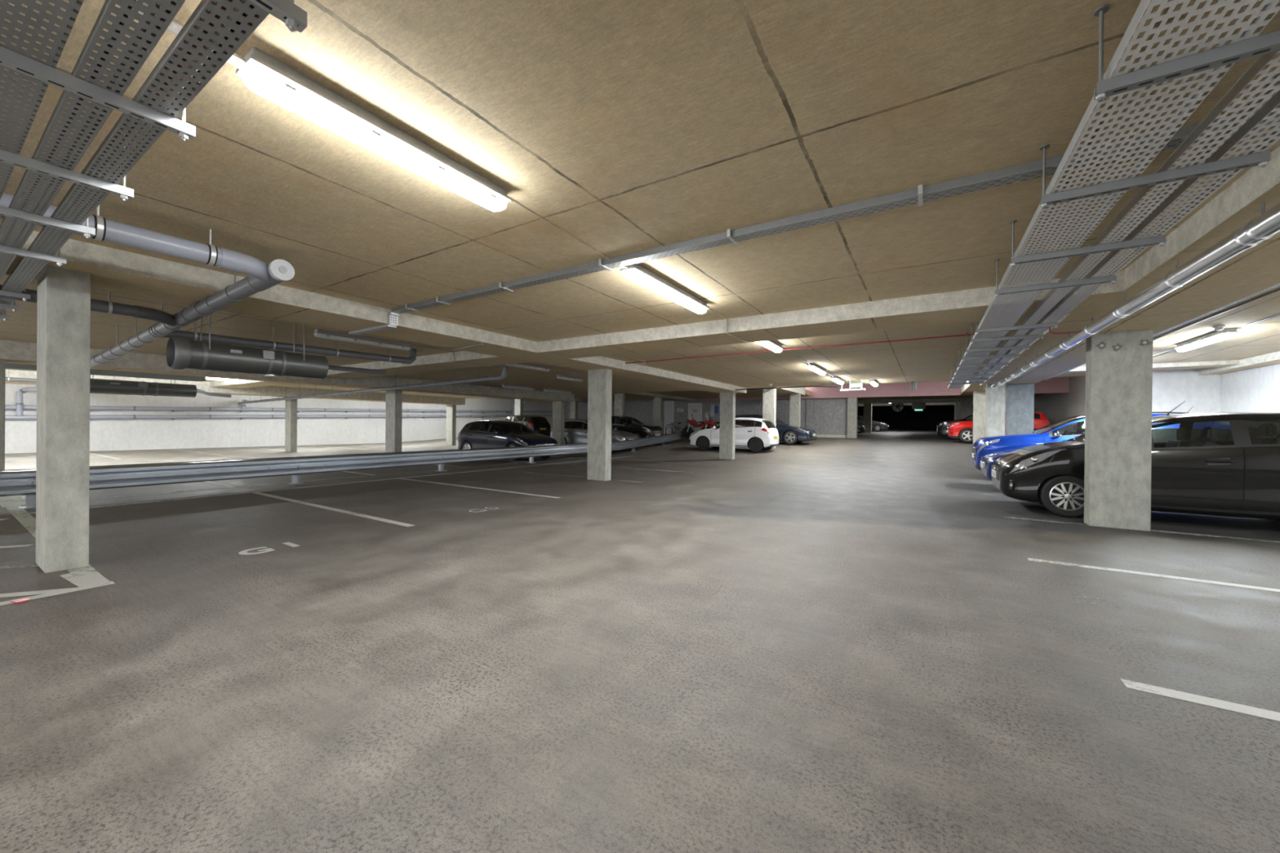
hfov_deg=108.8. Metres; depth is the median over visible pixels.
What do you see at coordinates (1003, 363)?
hanger
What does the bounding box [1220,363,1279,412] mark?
wall
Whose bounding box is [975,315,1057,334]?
hanger
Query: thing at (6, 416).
drain pipe
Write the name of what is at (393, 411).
concrete pillar
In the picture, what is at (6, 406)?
drain pipe
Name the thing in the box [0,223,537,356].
ceiling beam
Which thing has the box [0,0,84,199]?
cable tray
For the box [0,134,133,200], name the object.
hanger
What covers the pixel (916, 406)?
exit sign
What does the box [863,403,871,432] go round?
concrete pillar
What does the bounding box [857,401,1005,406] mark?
ceiling beam
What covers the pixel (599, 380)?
concrete pillar
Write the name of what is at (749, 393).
ceiling
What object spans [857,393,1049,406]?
ceiling
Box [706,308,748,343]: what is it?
cable
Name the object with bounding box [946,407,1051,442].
car
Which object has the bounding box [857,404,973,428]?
wall
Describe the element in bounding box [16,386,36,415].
drain pipe
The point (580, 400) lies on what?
ceiling beam
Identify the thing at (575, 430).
car
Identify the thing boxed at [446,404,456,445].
concrete pillar
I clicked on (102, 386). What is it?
fan
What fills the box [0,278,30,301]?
hanger
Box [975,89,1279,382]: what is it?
cable tray
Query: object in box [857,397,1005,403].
ceiling beam
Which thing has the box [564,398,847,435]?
wall
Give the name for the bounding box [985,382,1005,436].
concrete pillar
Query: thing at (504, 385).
lamp
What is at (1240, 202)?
ceiling beam
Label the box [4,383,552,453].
wall
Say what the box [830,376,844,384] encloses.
lamp
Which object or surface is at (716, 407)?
notice
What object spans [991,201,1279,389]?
pipe
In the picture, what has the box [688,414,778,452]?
car
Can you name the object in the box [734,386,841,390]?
conduit
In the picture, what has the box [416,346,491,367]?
conduit
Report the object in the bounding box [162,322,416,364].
drain pipe
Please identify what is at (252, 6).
power cable
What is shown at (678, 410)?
notice
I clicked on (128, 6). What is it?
power cable
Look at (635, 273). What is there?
lamp
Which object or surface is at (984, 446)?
car
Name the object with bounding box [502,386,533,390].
diffuser
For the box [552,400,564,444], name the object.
concrete pillar
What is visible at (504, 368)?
drain pipe
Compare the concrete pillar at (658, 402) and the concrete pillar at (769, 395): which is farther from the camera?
the concrete pillar at (658, 402)
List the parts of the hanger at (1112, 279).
threaded rod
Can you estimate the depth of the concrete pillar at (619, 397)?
26.25 m
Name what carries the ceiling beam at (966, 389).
attached to the ceiling
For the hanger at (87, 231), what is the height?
0.365 m
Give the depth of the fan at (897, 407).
37.00 m
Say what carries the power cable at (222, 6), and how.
in the cable tray at (255, 15)
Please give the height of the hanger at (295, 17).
0.365 m
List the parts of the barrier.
plate, post, post, plate, rail, post, post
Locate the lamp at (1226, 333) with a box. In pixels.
[1173,327,1240,351]
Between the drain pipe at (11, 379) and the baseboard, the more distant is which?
the baseboard
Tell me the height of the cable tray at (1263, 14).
0.052 m
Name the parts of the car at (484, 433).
seat, seat, trim, seat, seat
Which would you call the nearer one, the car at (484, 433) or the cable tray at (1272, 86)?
the cable tray at (1272, 86)
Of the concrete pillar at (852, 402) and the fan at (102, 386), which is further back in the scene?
the concrete pillar at (852, 402)
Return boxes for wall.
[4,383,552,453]
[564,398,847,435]
[805,398,813,429]
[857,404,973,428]
[1004,376,1085,434]
[1151,368,1220,413]
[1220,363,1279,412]
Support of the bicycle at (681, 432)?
on the floor
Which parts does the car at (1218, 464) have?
number plate, trim, seat, seat, door handle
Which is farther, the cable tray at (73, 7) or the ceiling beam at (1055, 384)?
the ceiling beam at (1055, 384)
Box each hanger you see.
[0,45,195,141]
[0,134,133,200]
[0,205,95,238]
[0,244,66,266]
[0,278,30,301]
[0,299,19,311]
[0,309,9,320]
[248,0,307,32]
[949,373,984,385]
[951,368,988,382]
[952,364,994,377]
[955,358,1000,373]
[958,353,1008,368]
[961,342,1018,360]
[965,332,1029,353]
[970,321,1044,343]
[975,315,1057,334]
[994,256,1116,297]
[1009,211,1165,266]
[1039,119,1270,208]
[1093,4,1279,102]
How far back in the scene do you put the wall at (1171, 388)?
11.02 m
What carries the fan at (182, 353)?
hanging from the ceiling at (628, 126)
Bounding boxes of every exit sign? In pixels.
[849,380,861,389]
[911,402,925,410]
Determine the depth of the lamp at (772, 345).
7.83 m
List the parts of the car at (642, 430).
trim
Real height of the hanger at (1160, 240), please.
0.320 m
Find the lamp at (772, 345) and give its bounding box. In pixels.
[755,340,783,352]
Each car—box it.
[457,417,558,460]
[502,413,551,436]
[550,418,638,444]
[611,415,663,438]
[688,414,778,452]
[735,413,816,444]
[857,415,888,431]
[857,423,866,433]
[936,410,1005,439]
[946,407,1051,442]
[971,408,1191,470]
[980,422,1180,480]
[991,400,1279,519]
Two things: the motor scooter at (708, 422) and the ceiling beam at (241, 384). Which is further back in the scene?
the motor scooter at (708, 422)
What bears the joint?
attached to the drain pipe at (261, 276)
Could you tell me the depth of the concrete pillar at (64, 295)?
3.90 m
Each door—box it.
[663,400,675,434]
[688,403,702,432]
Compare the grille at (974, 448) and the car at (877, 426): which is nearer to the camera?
the grille at (974, 448)
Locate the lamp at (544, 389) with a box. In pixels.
[542,388,571,393]
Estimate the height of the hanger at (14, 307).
0.365 m
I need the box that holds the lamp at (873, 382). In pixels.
[869,379,878,386]
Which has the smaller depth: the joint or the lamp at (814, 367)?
the joint
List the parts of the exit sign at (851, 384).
sign panel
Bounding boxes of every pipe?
[0,192,294,368]
[0,284,175,326]
[4,404,551,413]
[4,414,551,420]
[5,369,231,397]
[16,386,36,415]
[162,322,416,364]
[237,364,507,404]
[241,399,248,408]
[324,355,386,374]
[512,401,525,413]
[625,333,973,364]
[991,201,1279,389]
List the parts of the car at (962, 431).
trim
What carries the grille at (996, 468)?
attached to the car at (1218, 464)
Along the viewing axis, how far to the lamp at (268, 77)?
2.14 m
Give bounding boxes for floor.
[0,428,1279,852]
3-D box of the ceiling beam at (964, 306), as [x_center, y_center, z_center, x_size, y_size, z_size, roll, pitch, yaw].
[-2.173,-1.429,8.904,15.830,0.210,0.870,1,0,32]
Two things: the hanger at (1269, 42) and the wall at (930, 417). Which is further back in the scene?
the wall at (930, 417)
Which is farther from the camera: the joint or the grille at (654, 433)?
the grille at (654, 433)
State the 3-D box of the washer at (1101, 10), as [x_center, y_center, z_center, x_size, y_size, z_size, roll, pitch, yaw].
[1.613,-1.455,1.602,0.040,0.008,0.040,1,0,32]
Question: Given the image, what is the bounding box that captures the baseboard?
[816,434,847,438]
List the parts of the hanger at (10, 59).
threaded rod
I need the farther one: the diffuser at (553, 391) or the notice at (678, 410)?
the notice at (678, 410)
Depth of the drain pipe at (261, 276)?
3.69 m
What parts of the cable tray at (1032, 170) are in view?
bend plate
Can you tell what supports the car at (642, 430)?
on the floor
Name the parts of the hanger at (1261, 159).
threaded rod, threaded rod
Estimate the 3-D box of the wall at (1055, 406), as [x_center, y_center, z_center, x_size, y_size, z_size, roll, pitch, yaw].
[25.975,-0.602,29.924,0.200,4.500,45.700,1,0,32]
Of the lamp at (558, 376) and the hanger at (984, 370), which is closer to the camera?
the hanger at (984, 370)
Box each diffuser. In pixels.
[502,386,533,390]
[543,390,570,393]
[870,382,878,386]
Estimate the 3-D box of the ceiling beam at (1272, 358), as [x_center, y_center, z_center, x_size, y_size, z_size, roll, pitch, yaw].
[12.615,-1.310,9.504,0.350,0.170,3.100,1,0,32]
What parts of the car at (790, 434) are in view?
trim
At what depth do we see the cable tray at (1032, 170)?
3.17 m
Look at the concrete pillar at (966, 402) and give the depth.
31.02 m
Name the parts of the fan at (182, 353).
hanger rod, hanger rod, rating plate, casing, hanger rod, hanger rod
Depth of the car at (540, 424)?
28.29 m
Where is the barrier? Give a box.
[0,432,681,509]
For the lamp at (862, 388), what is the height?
0.315 m
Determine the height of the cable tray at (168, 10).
0.032 m
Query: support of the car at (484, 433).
on the floor
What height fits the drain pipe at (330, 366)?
0.435 m
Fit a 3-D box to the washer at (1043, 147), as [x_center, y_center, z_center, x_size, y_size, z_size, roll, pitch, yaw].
[2.102,-1.452,2.381,0.040,0.008,0.040,1,0,32]
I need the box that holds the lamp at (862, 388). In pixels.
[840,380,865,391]
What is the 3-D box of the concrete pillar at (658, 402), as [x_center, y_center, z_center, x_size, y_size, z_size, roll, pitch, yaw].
[1.181,-0.605,30.011,0.500,2.784,0.300,1,0,32]
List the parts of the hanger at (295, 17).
threaded rod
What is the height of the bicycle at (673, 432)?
1.053 m
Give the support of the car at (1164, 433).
on the floor
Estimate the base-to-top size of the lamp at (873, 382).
0.130 m
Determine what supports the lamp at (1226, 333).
attached to the ceiling at (628, 126)
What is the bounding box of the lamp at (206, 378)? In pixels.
[205,377,238,381]
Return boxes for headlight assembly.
[1031,456,1038,462]
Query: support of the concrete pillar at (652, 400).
on the floor
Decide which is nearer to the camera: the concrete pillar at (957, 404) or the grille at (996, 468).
the grille at (996, 468)
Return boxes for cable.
[0,0,245,302]
[0,4,160,266]
[3,0,137,245]
[5,4,254,302]
[8,0,217,282]
[10,0,232,284]
[507,200,627,267]
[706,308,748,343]
[783,348,810,365]
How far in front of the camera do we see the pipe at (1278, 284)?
5.07 m
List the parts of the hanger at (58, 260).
threaded rod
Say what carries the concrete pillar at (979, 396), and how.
on the floor
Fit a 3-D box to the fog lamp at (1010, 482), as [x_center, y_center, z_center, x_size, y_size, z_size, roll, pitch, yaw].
[5.705,0.908,7.059,0.034,0.146,0.148,1,0,32]
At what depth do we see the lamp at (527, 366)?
11.10 m
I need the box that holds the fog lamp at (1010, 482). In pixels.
[1008,480,1012,489]
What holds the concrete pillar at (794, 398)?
on the floor
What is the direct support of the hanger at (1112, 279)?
hanging from the ceiling at (628, 126)
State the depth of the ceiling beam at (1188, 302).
5.06 m
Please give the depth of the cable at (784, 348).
9.50 m
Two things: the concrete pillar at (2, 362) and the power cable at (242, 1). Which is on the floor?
the concrete pillar at (2, 362)
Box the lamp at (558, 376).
[555,374,583,382]
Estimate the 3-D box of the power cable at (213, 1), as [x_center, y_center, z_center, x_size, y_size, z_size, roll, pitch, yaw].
[-3.390,-1.221,2.667,10.200,0.016,0.026,1,0,32]
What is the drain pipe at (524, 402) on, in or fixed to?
attached to the drain pipe at (6, 406)
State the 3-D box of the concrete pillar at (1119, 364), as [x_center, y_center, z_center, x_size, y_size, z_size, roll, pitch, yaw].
[6.280,0.039,6.034,0.570,2.570,0.264,1,0,32]
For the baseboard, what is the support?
attached to the wall at (830, 415)
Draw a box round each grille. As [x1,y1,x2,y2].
[652,431,662,436]
[971,446,977,461]
[980,459,986,468]
[991,464,1000,480]
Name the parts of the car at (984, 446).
trim, seat, seat, roof rail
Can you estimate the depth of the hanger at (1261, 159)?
2.16 m
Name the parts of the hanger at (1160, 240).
threaded rod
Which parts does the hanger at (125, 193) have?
threaded rod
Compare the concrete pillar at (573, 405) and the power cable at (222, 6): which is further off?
the concrete pillar at (573, 405)
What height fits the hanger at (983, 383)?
0.320 m
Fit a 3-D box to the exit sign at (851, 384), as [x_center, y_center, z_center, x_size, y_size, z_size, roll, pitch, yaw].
[6.754,-1.311,14.360,0.330,0.265,0.040,1,0,32]
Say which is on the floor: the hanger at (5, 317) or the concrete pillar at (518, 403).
the concrete pillar at (518, 403)
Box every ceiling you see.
[0,0,1279,398]
[485,387,810,402]
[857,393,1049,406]
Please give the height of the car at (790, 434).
1.662 m
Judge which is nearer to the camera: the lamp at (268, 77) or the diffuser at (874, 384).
the lamp at (268, 77)
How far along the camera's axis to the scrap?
3.21 m
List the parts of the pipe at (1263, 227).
hanger rod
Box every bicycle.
[665,422,682,435]
[671,422,693,433]
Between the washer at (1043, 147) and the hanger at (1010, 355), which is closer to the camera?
the washer at (1043, 147)
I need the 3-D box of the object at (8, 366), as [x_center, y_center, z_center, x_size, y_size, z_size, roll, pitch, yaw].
[-13.010,-1.320,10.288,0.420,0.220,4.800,1,0,32]
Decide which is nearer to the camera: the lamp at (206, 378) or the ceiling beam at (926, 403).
the lamp at (206, 378)
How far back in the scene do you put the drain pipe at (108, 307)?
4.81 m
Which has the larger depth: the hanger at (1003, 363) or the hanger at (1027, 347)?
the hanger at (1003, 363)
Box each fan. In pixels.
[89,374,196,397]
[166,315,328,378]
[891,402,903,412]
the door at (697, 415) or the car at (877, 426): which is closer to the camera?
the door at (697, 415)
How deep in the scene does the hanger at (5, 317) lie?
5.15 m
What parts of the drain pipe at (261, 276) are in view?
hanger rod, hanger rod, hanger rod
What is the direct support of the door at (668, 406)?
in the wall at (830, 415)
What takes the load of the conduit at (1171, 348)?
attached to the ceiling at (628, 126)
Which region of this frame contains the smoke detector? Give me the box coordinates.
[1213,324,1225,330]
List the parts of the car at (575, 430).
trim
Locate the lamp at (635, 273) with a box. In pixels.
[620,263,709,313]
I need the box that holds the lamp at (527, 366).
[505,362,550,371]
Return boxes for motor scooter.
[682,413,711,437]
[700,413,719,430]
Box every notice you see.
[676,408,683,412]
[714,405,718,413]
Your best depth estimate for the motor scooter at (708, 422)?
29.45 m
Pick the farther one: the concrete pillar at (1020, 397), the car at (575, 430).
the car at (575, 430)
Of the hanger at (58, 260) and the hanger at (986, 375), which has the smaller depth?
the hanger at (58, 260)
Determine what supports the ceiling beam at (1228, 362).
attached to the ceiling at (628, 126)
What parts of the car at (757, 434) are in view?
trim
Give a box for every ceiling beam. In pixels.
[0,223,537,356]
[0,339,574,401]
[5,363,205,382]
[5,368,465,404]
[209,379,292,388]
[325,275,1094,378]
[533,355,746,393]
[574,398,587,402]
[613,391,696,401]
[696,377,1068,401]
[758,386,804,395]
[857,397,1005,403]
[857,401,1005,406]
[960,381,986,395]
[980,270,1279,386]
[1065,360,1239,373]
[1123,145,1279,290]
[1198,351,1279,375]
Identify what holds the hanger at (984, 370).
hanging from the ceiling at (628, 126)
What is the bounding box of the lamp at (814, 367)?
[806,363,826,375]
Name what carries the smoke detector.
attached to the ceiling at (628, 126)
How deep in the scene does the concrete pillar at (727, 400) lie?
17.36 m
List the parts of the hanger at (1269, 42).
threaded rod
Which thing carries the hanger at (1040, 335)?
hanging from the ceiling at (628, 126)
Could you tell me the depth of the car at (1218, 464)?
6.07 m
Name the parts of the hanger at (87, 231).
threaded rod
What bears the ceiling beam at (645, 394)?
attached to the ceiling at (749, 393)
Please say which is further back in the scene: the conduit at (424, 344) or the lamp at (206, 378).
the lamp at (206, 378)
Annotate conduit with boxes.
[132,0,245,70]
[410,343,483,350]
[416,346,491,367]
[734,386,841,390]
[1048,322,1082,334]
[1152,288,1279,340]
[1152,348,1175,356]
[1241,313,1279,327]
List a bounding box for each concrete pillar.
[0,359,5,470]
[35,265,90,573]
[284,399,297,452]
[385,389,402,452]
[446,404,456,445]
[514,399,524,415]
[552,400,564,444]
[569,400,577,418]
[586,368,612,480]
[614,393,624,423]
[651,399,653,425]
[653,397,662,427]
[719,391,735,459]
[762,388,776,448]
[789,393,800,426]
[847,397,857,438]
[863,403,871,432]
[954,401,960,419]
[960,397,972,420]
[973,390,986,444]
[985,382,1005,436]
[1004,382,1034,434]
[1084,328,1152,531]
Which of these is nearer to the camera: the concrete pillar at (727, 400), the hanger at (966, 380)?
the hanger at (966, 380)
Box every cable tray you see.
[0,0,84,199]
[0,0,185,280]
[0,0,269,314]
[348,105,1279,335]
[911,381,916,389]
[947,0,1279,388]
[968,50,1279,384]
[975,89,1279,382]
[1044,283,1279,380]
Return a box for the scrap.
[10,597,30,604]
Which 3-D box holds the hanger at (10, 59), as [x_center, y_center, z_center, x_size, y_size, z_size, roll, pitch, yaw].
[-2.012,-1.310,1.455,0.041,0.365,0.880,1,0,32]
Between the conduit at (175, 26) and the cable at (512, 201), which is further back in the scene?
the cable at (512, 201)
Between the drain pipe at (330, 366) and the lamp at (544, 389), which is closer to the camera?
the drain pipe at (330, 366)
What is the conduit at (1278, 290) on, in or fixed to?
attached to the ceiling at (628, 126)
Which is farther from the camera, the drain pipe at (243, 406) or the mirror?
the drain pipe at (243, 406)
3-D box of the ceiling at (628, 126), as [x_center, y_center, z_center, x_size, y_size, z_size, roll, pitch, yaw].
[-6.836,-1.738,10.903,35.600,0.350,23.200,1,0,32]
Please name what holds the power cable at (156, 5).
in the cable tray at (168, 10)
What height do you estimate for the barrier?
0.865 m
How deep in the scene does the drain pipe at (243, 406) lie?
22.76 m
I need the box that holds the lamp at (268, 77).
[235,46,511,211]
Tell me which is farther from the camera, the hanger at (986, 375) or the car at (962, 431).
the car at (962, 431)
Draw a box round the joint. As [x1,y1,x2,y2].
[248,264,282,290]
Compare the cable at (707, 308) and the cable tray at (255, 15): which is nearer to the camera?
the cable tray at (255, 15)
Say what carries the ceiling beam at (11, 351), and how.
attached to the ceiling at (628, 126)
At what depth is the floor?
2.44 m
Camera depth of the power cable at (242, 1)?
1.55 m
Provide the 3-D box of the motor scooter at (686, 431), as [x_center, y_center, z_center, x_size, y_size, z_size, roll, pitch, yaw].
[3.884,-0.056,30.492,2.116,1.562,0.844,1,0,12]
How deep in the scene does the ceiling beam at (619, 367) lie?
11.68 m
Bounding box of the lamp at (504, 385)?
[501,383,533,390]
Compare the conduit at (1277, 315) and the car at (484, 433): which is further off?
the car at (484, 433)
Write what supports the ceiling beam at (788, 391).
attached to the ceiling
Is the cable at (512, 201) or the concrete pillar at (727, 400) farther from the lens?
the concrete pillar at (727, 400)
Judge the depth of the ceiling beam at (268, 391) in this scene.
18.87 m
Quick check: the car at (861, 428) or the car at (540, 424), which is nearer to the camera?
the car at (540, 424)
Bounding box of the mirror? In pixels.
[1053,431,1061,437]
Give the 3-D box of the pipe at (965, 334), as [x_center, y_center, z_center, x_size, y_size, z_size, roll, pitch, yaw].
[2.352,-1.420,8.695,6.483,0.022,0.052,1,0,34]
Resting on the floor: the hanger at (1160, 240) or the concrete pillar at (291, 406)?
the concrete pillar at (291, 406)
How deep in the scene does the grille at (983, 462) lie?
9.74 m
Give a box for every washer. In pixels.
[1039,143,1049,150]
[1093,4,1109,16]
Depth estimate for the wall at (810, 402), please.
29.97 m
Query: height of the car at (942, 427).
1.820 m
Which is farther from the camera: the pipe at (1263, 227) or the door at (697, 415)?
the door at (697, 415)

